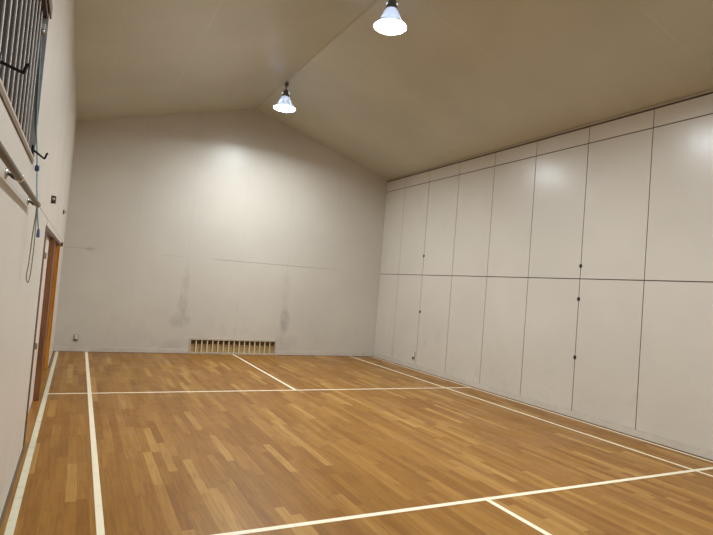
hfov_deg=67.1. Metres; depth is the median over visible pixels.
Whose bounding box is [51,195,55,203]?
wall bracket
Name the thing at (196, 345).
air vent
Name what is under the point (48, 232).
door frame
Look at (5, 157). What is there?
wall handrail
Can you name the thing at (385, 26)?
diffuser
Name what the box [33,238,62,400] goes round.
door
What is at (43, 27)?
pull cord
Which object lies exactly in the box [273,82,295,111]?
pendant lamp
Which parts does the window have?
sill, pane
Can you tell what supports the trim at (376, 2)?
attached to the ceiling
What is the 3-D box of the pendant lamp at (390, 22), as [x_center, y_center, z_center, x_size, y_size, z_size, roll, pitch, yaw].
[0.398,-2.929,6.080,0.380,0.461,0.380,6,-3,-27]
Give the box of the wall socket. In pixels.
[73,334,78,340]
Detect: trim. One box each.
[47,221,60,242]
[256,0,380,108]
[387,89,712,181]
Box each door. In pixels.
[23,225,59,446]
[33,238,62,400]
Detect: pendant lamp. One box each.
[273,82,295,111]
[373,0,406,34]
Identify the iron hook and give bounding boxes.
[0,53,29,73]
[31,145,47,158]
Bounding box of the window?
[0,0,52,163]
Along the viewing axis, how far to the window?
2.45 m
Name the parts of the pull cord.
cord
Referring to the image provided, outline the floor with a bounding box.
[0,351,712,534]
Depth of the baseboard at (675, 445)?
7.15 m
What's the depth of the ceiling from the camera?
6.98 m
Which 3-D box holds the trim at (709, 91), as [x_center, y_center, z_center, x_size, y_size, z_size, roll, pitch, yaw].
[3.181,-1.951,7.351,0.022,0.056,10.869,6,-3,-27]
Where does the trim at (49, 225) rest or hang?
attached to the wall at (57, 120)
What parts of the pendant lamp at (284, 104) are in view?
lamp shade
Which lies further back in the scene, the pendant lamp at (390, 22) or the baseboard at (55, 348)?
the baseboard at (55, 348)
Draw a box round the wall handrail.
[0,141,40,207]
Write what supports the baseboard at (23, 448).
attached to the wall at (57, 120)
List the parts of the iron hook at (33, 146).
arm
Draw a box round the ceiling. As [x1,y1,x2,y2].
[74,0,712,179]
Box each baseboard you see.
[0,351,53,527]
[53,346,372,356]
[373,353,712,460]
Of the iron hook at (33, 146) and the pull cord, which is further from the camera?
the pull cord
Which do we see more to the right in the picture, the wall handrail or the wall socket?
the wall socket
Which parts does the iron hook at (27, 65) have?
arm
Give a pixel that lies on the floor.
(116, 443)
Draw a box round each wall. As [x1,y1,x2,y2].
[0,0,76,516]
[54,109,386,353]
[374,93,712,451]
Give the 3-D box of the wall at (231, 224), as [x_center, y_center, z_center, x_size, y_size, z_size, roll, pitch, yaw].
[-2.256,-0.758,10.807,6.766,4.960,0.250,6,-3,-27]
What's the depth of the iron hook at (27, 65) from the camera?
1.61 m
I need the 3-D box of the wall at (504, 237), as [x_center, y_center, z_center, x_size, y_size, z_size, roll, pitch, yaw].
[3.134,0.018,7.330,0.250,4.005,11.369,6,-3,-27]
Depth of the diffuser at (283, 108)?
9.16 m
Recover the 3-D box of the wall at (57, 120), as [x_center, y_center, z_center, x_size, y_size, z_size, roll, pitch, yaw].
[-2.635,-0.567,4.359,0.250,4.005,11.369,6,-3,-27]
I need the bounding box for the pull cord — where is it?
[26,23,45,282]
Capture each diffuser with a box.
[274,105,294,111]
[374,19,405,34]
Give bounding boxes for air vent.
[188,338,276,354]

